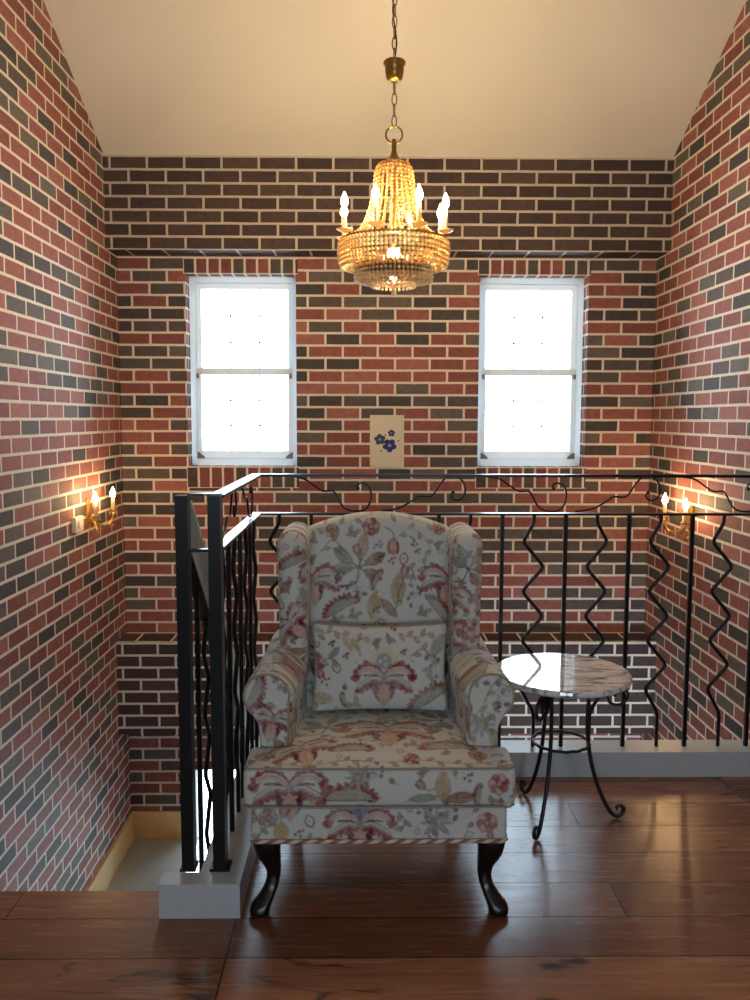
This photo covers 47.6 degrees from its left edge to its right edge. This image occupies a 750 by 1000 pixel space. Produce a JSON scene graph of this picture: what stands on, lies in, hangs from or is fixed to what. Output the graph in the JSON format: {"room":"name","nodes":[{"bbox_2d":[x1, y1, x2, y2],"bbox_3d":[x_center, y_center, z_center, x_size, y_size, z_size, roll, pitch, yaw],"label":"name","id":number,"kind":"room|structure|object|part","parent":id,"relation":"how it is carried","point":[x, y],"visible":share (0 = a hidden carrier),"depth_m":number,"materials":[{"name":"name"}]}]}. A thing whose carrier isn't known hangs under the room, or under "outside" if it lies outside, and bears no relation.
{"room":"stair landing","nodes":[
{"label":"stair landing","id":0,"kind":"room"},
{"bbox_2d":[0,0,131,890],"bbox_3d":[-1.691,0.193,1.330,0.250,7.952,8.750,0,6,-1],"label":"wall","id":1,"kind":"structure","parent":0,"point":[65,766],"depth_m":4.25,"materials":[{"name":"brick"}]},
{"bbox_2d":[72,515,83,532],"bbox_3d":[-1.589,0.129,4.553,0.028,0.080,0.125,0,6,-1],"label":"light switch","id":2,"kind":"object","parent":1,"relation":"attached to","point":[78,521],"visible":1,"depth_m":4.52,"materials":[{"name":"beige plastic"}]},
{"bbox_2d":[86,487,117,533],"bbox_3d":[-1.544,0.065,4.751,0.121,0.254,0.371,0,6,-1],"label":"wall sconce","id":3,"kind":"object","parent":1,"relation":"attached to","point":[90,518],"visible":1,"depth_m":4.74,"materials":[{"name":"gold metal"}]},
{"bbox_3d":[-1.586,0.092,4.753,0.038,0.200,0.079,0,6,-1],"label":"plate","id":4,"kind":"part","parent":3,"relation":"part of","materials":[{"name":"gold metal"}]},
{"bbox_3d":[-1.508,-0.015,4.583,0.031,0.062,0.031,0,6,-1],"label":"bulb","id":5,"kind":"part","parent":3,"relation":"part of","materials":[{"name":"white glass"}]},
{"bbox_2d":[93,503,97,515],"bbox_3d":[-1.509,0.055,4.590,0.022,0.076,0.021,0,6,-1],"label":"candle","id":6,"kind":"object","parent":3,"relation":"on","point":[95,505],"depth_m":4.58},
{"bbox_3d":[-1.537,0.134,4.681,0.034,0.093,0.186,-3,6,-26],"label":"arm","id":7,"kind":"part","parent":3,"relation":"part of","materials":[{"name":"gold metal"}]},
{"bbox_3d":[-1.538,0.120,4.832,0.034,0.093,0.186,3,6,24],"label":"arm","id":8,"kind":"part","parent":3,"relation":"part of","materials":[{"name":"gold metal"}]},
{"bbox_3d":[-1.512,-0.046,4.901,0.031,0.062,0.031,0,6,-1],"label":"bulb","id":9,"kind":"part","parent":3,"relation":"part of","materials":[{"name":"white glass"}]},
{"bbox_2d":[111,497,114,509],"bbox_3d":[-1.512,0.024,4.908,0.022,0.076,0.021,0,6,-1],"label":"candle","id":10,"kind":"object","parent":3,"relation":"on","point":[112,499],"depth_m":4.90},
{"bbox_2d":[85,811,180,890],"bbox_3d":[-1.419,2.242,4.817,0.380,0.180,1.710,0,6,-1],"label":"baseboard","id":11,"kind":"structure","parent":1,"relation":"attached to","point":[139,824],"depth_m":5.60,"materials":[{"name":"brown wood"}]},
{"bbox_2d":[106,837,198,890],"bbox_3d":[-1.385,2.431,4.835,0.450,0.200,1.710,0,6,-1],"label":"floor","id":12,"kind":"structure","parent":0,"point":[143,866],"depth_m":5.34,"materials":[{"name":"concrete"}]},
{"bbox_2d":[0,777,749,999],"bbox_3d":[0.134,1.493,0.412,3.382,0.250,6.130,0,6,-1],"label":"floor","id":13,"kind":"structure","parent":0,"point":[651,901],"depth_m":2.37,"materials":[{"name":"brown wood"}]},
{"bbox_2d":[243,511,514,916],"bbox_3d":[0.010,0.607,2.694,0.800,1.075,0.724,0,6,-1],"label":"wingback armchair","id":14,"kind":"object","parent":13,"relation":"on","point":[341,776],"visible":0.96,"depth_m":2.50,"materials":[{"name":"fabric"}]},
{"bbox_3d":[-0.310,1.060,2.418,0.090,0.223,0.092,0,6,-1],"label":"leg","id":15,"kind":"part","parent":14,"relation":"part of","materials":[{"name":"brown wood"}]},
{"bbox_3d":[-0.302,0.653,2.750,0.175,0.384,0.505,0,6,-1],"label":"arm","id":16,"kind":"part","parent":14,"relation":"part of","materials":[{"name":"fabric"}]},
{"bbox_3d":[0.007,0.923,2.700,0.728,0.012,0.663,0,6,-1],"label":"cord trim","id":17,"kind":"part","parent":14,"relation":"part of","materials":[{"name":"fabric"}]},
{"bbox_3d":[0.014,0.436,2.903,0.524,0.775,0.274,0,6,-1],"label":"backrest","id":18,"kind":"part","parent":14,"relation":"part of","materials":[{"name":"fabric"}]},
{"bbox_3d":[0.007,0.872,2.707,0.718,0.100,0.670,0,6,-1],"label":"rail","id":19,"kind":"part","parent":14,"relation":"part of","materials":[{"name":"fabric"}]},
{"bbox_2d":[311,622,447,710],"bbox_3d":[0.015,0.535,2.731,0.437,0.277,0.132,0,6,-1],"label":"lumbar pillow","id":20,"kind":"object","parent":14,"relation":"on","point":[357,666],"visible":1,"depth_m":2.69,"materials":[{"name":"fabric"}]},
{"bbox_2d":[244,706,514,805],"bbox_3d":[0.011,0.762,2.599,0.758,0.146,0.504,0,6,-1],"label":"seat cushion","id":21,"kind":"object","parent":14,"relation":"on","point":[341,757],"depth_m":2.38,"materials":[{"name":"fabric"}]},
{"bbox_3d":[0.322,0.654,2.757,0.172,0.384,0.505,0,6,-1],"label":"arm","id":22,"kind":"part","parent":14,"relation":"part of","materials":[{"name":"fabric"}]},
{"bbox_3d":[0.335,1.061,2.425,0.090,0.223,0.092,0,6,-1],"label":"leg","id":23,"kind":"part","parent":14,"relation":"part of","materials":[{"name":"brown wood"}]},
{"bbox_2d":[158,740,749,918],"bbox_3d":[0.592,1.200,2.938,2.408,0.350,1.068,0,6,-1],"label":"kerb","id":24,"kind":"object","parent":13,"relation":"on","point":[202,894],"visible":0.49,"depth_m":3.33,"materials":[{"name":"paint"}]},
{"bbox_2d":[187,473,749,871],"bbox_3d":[0.637,0.482,2.880,2.322,1.091,0.958,0,6,-1],"label":"iron railing","id":25,"kind":"object","parent":24,"relation":"on","point":[219,574],"visible":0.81,"depth_m":3.22,"materials":[{"name":"black metal"}]},
{"bbox_3d":[-0.446,0.527,2.418,0.058,1.085,0.054,0,6,-1],"label":"post","id":26,"kind":"part","parent":25,"relation":"part of","materials":[{"name":"black metal"}]},
{"bbox_3d":[0.638,-0.053,2.829,2.322,0.016,0.956,0,6,-1],"label":"rail","id":27,"kind":"part","parent":25,"relation":"part of","materials":[{"name":"black metal"}]},
{"bbox_3d":[0.665,0.096,2.864,2.268,0.008,0.908,0,6,-1],"label":"rail","id":28,"kind":"part","parent":25,"relation":"part of","materials":[{"name":"black metal"}]},
{"bbox_2d":[498,653,632,839],"bbox_3d":[0.650,0.855,2.978,0.468,0.525,0.468,0,6,-1],"label":"side table","id":29,"kind":"object","parent":13,"relation":"on","point":[546,675],"visible":0.99,"depth_m":2.90,"materials":[{"name":"grey stone"}]},
{"bbox_3d":[0.580,0.852,3.119,0.014,0.504,0.148,-3,6,-27],"label":"leg","id":30,"kind":"part","parent":29,"relation":"part of","materials":[{"name":"metal"}]},
{"bbox_3d":[0.564,0.878,2.848,0.014,0.504,0.148,4,7,33],"label":"leg","id":31,"kind":"part","parent":29,"relation":"part of","materials":[{"name":"metal"}]},
{"bbox_3d":[0.807,0.867,2.970,0.148,0.504,0.014,0,6,3],"label":"leg","id":32,"kind":"part","parent":29,"relation":"part of","materials":[{"name":"metal"}]},
{"bbox_2d":[117,257,656,810],"bbox_3d":[0.074,0.761,5.676,3.382,5.995,0.250,0,6,-1],"label":"wall","id":33,"kind":"structure","parent":0,"point":[362,352],"depth_m":5.44,"materials":[{"name":"brick"}]},
{"bbox_2d":[195,770,198,871],"bbox_3d":[-0.715,2.763,5.835,1.045,1.975,0.100,0,6,-1],"label":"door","id":34,"kind":"structure","parent":33,"relation":"in","point":[196,777],"depth_m":5.77,"materials":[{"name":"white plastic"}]},
{"bbox_2d":[189,277,296,465],"bbox_3d":[-0.847,-0.831,5.529,0.693,1.207,0.115,0,6,-1],"label":"window","id":35,"kind":"structure","parent":33,"relation":"in","point":[231,457],"depth_m":5.52,"materials":[{"name":"white plastic"}]},
{"bbox_3d":[-0.846,-1.109,5.535,0.623,0.584,0.030,0,6,-1],"label":"sash","id":36,"kind":"part","parent":35,"relation":"part of","materials":[{"name":"white plastic"}]},
{"bbox_3d":[-0.847,-0.566,5.550,0.623,0.586,0.030,0,6,-1],"label":"sash","id":37,"kind":"part","parent":35,"relation":"part of","materials":[{"name":"white plastic"}]},
{"bbox_2d":[117,632,655,733],"bbox_3d":[0.076,1.173,5.472,3.382,0.597,0.235,0,6,-1],"label":"wall band","id":38,"kind":"object","parent":33,"relation":"attached to","point":[147,662],"visible":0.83,"depth_m":5.36,"materials":[{"name":"brick"}]},
{"bbox_2d":[370,415,403,466],"bbox_3d":[0.076,-0.376,5.430,0.218,0.331,0.020,0,6,-1],"label":"flower picture","id":39,"kind":"object","parent":33,"relation":"attached to","point":[386,431],"visible":1,"depth_m":5.42,"materials":[{"name":"beige paper"}]},
{"bbox_2d":[103,155,672,258],"bbox_3d":[0.083,-1.838,5.181,3.382,0.665,0.235,0,6,-1],"label":"wall band","id":40,"kind":"object","parent":33,"relation":"attached to","point":[156,205],"visible":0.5,"depth_m":5.07,"materials":[{"name":"brick"}]},
{"bbox_2d":[477,278,583,465],"bbox_3d":[1.001,-0.828,5.551,0.688,1.207,0.115,0,6,-1],"label":"window","id":41,"kind":"structure","parent":33,"relation":"in","point":[571,457],"depth_m":5.54,"materials":[{"name":"white plastic"}]},
{"bbox_3d":[1.000,-0.563,5.572,0.618,0.586,0.030,0,6,-1],"label":"sash","id":42,"kind":"part","parent":41,"relation":"part of","materials":[{"name":"white plastic"}]},
{"bbox_3d":[1.001,-1.106,5.556,0.618,0.584,0.030,0,6,-1],"label":"sash","id":43,"kind":"part","parent":41,"relation":"part of","materials":[{"name":"white plastic"}]},
{"bbox_2d":[43,0,745,157],"bbox_3d":[0.132,-2.603,1.082,3.382,2.370,8.750,0,6,-1],"label":"ceiling","id":44,"kind":"structure","parent":0,"point":[482,78],"depth_m":4.50,"materials":[{"name":"paint"}]},
{"bbox_2d":[336,0,453,295],"bbox_3d":[0.080,-1.777,3.497,0.486,1.829,0.486,0,6,-1],"label":"chandelier","id":45,"kind":"object","parent":44,"relation":"hanging from","point":[393,242],"visible":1,"depth_m":3.47,"materials":[{"name":"gold metal"}]},
{"bbox_2d":[342,207,346,226],"bbox_3d":[-0.124,-1.143,3.462,0.018,0.094,0.018,0,6,-1],"label":"candle","id":46,"kind":"object","parent":45,"relation":"on","point":[344,210],"depth_m":3.46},
{"bbox_3d":[-0.124,-1.222,3.454,0.029,0.062,0.029,0,6,-1],"label":"bulb","id":47,"kind":"part","parent":45,"relation":"part of","materials":[{"name":"white glass"}]},
{"bbox_2d":[373,200,377,219],"bbox_3d":[0.002,-1.132,3.347,0.018,0.094,0.018,0,6,-1],"label":"candle","id":48,"kind":"object","parent":45,"relation":"on","point":[375,203],"depth_m":3.34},
{"bbox_3d":[0.003,-1.210,3.340,0.029,0.062,0.029,0,6,-1],"label":"bulb","id":49,"kind":"part","parent":45,"relation":"part of","materials":[{"name":"white glass"}]},
{"bbox_3d":[0.078,-1.164,3.556,0.060,0.445,0.060,0,6,-1],"label":"stem","id":50,"kind":"part","parent":45,"relation":"part of","materials":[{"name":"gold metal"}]},
{"bbox_3d":[0.080,-1.632,3.511,0.021,0.188,0.016,-4,7,-35],"label":"chain","id":51,"kind":"part","parent":45,"relation":"part of","materials":[{"name":"gold metal"}]},
{"bbox_3d":[0.079,-1.013,3.500,0.052,0.052,0.051,0,6,-1],"label":"bulb","id":52,"kind":"part","parent":45,"relation":"part of","materials":[{"name":"white glass"}]},
{"bbox_3d":[0.081,-2.205,3.455,0.021,0.808,0.026,0,6,-1],"label":"flex cord","id":53,"kind":"part","parent":45,"relation":"part of","materials":[{"name":"metal"}]},
{"bbox_3d":[0.081,-2.215,3.454,0.021,0.830,0.016,-4,7,-35],"label":"chain","id":54,"kind":"part","parent":45,"relation":"part of","materials":[{"name":"gold metal"}]},
{"bbox_2d":[417,201,420,220],"bbox_3d":[0.173,-1.132,3.355,0.018,0.094,0.018,0,6,-1],"label":"candle","id":55,"kind":"object","parent":45,"relation":"on","point":[418,202],"depth_m":3.35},
{"bbox_3d":[0.174,-1.211,3.348,0.029,0.062,0.029,0,6,-1],"label":"bulb","id":56,"kind":"part","parent":45,"relation":"part of","materials":[{"name":"white glass"}]},
{"bbox_3d":[0.281,-1.239,3.644,0.029,0.062,0.029,0,6,-1],"label":"bulb","id":57,"kind":"part","parent":45,"relation":"part of","materials":[{"name":"white glass"}]},
{"bbox_2d":[438,218,442,233],"bbox_3d":[0.281,-1.160,3.652,0.018,0.094,0.018,0,6,-1],"label":"candle","id":58,"kind":"object","parent":45,"relation":"on","point":[440,221],"depth_m":3.64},
{"bbox_2d":[443,209,447,227],"bbox_3d":[0.289,-1.144,3.481,0.018,0.094,0.018,0,6,-1],"label":"candle","id":59,"kind":"object","parent":45,"relation":"on","point":[445,211],"depth_m":3.47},
{"bbox_3d":[0.289,-1.222,3.474,0.029,0.062,0.029,0,6,-1],"label":"bulb","id":60,"kind":"part","parent":45,"relation":"part of","materials":[{"name":"white glass"}]},
{"bbox_2d":[640,0,749,739],"bbox_3d":[1.941,0.198,1.373,0.250,7.952,8.750,0,6,-1],"label":"wall","id":61,"kind":"structure","parent":0,"point":[700,412],"depth_m":4.54,"materials":[{"name":"brick"}]},
{"bbox_2d":[662,493,692,539],"bbox_3d":[1.715,0.102,4.772,0.121,0.254,0.371,0,6,-1],"label":"wall sconce","id":62,"kind":"object","parent":61,"relation":"attached to","point":[686,519],"visible":0.9,"depth_m":4.77,"materials":[{"name":"gold metal"}]},
{"bbox_2d":[663,504,666,512],"bbox_3d":[1.680,0.060,4.928,0.022,0.076,0.021,0,6,-1],"label":"candle","id":63,"kind":"object","parent":62,"relation":"on","point":[664,505],"depth_m":4.92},
{"bbox_3d":[1.680,-0.009,4.921,0.031,0.062,0.031,0,6,-1],"label":"bulb","id":64,"kind":"part","parent":62,"relation":"part of","materials":[{"name":"white glass"}]},
{"bbox_3d":[1.707,0.157,4.853,0.034,0.093,0.186,-3,6,-26],"label":"arm","id":65,"kind":"part","parent":62,"relation":"part of","materials":[{"name":"gold metal"}]},
{"bbox_3d":[1.709,0.171,4.702,0.034,0.093,0.186,3,6,24],"label":"arm","id":66,"kind":"part","parent":62,"relation":"part of","materials":[{"name":"gold metal"}]},
{"bbox_2d":[683,510,687,522],"bbox_3d":[1.683,0.091,4.610,0.022,0.076,0.021,0,6,-1],"label":"candle","id":67,"kind":"object","parent":62,"relation":"on","point":[684,511],"depth_m":4.60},
{"bbox_3d":[1.683,0.021,4.603,0.031,0.062,0.031,0,6,-1],"label":"bulb","id":68,"kind":"part","parent":62,"relation":"part of","materials":[{"name":"white glass"}]},
{"bbox_3d":[1.757,0.128,4.775,0.038,0.200,0.079,0,6,-1],"label":"plate","id":69,"kind":"part","parent":62,"relation":"part of","materials":[{"name":"gold metal"}]},
{"bbox_3d":[-1.096,1.887,3.259,0.990,1.241,1.330,0,6,-1],"label":"flight","id":70,"kind":"object","parent":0,"visible":0},
{"bbox_3d":[-0.557,1.778,3.216,0.077,1.540,1.406,0,6,-1],"label":"stringer","id":71,"kind":"object","parent":70,"relation":"attached to","visible":0},
{"bbox_2d":[174,495,254,871],"bbox_3d":[-0.522,1.201,3.172,0.094,2.573,1.428,0,6,-1],"label":"stair handrail","id":72,"kind":"object","parent":71,"relation":"on","point":[192,580],"visible":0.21,"depth_m":2.43,"materials":[{"name":"black metal"}]},
{"bbox_3d":[-0.537,0.527,2.416,0.045,1.085,0.052,0,6,-1],"label":"post","id":73,"kind":"part","parent":72,"relation":"part of","materials":[{"name":"black metal"}]},
{"bbox_3d":[-0.544,0.678,3.123,0.036,1.191,1.342,0,6,-1],"label":"rail","id":74,"kind":"part","parent":72,"relation":"part of","materials":[{"name":"black metal"}]},
{"bbox_3d":[-0.543,0.530,3.108,0.043,1.193,1.342,0,6,-1],"label":"rail","id":75,"kind":"part","parent":72,"relation":"part of","materials":[{"name":"black metal"}]}
]}

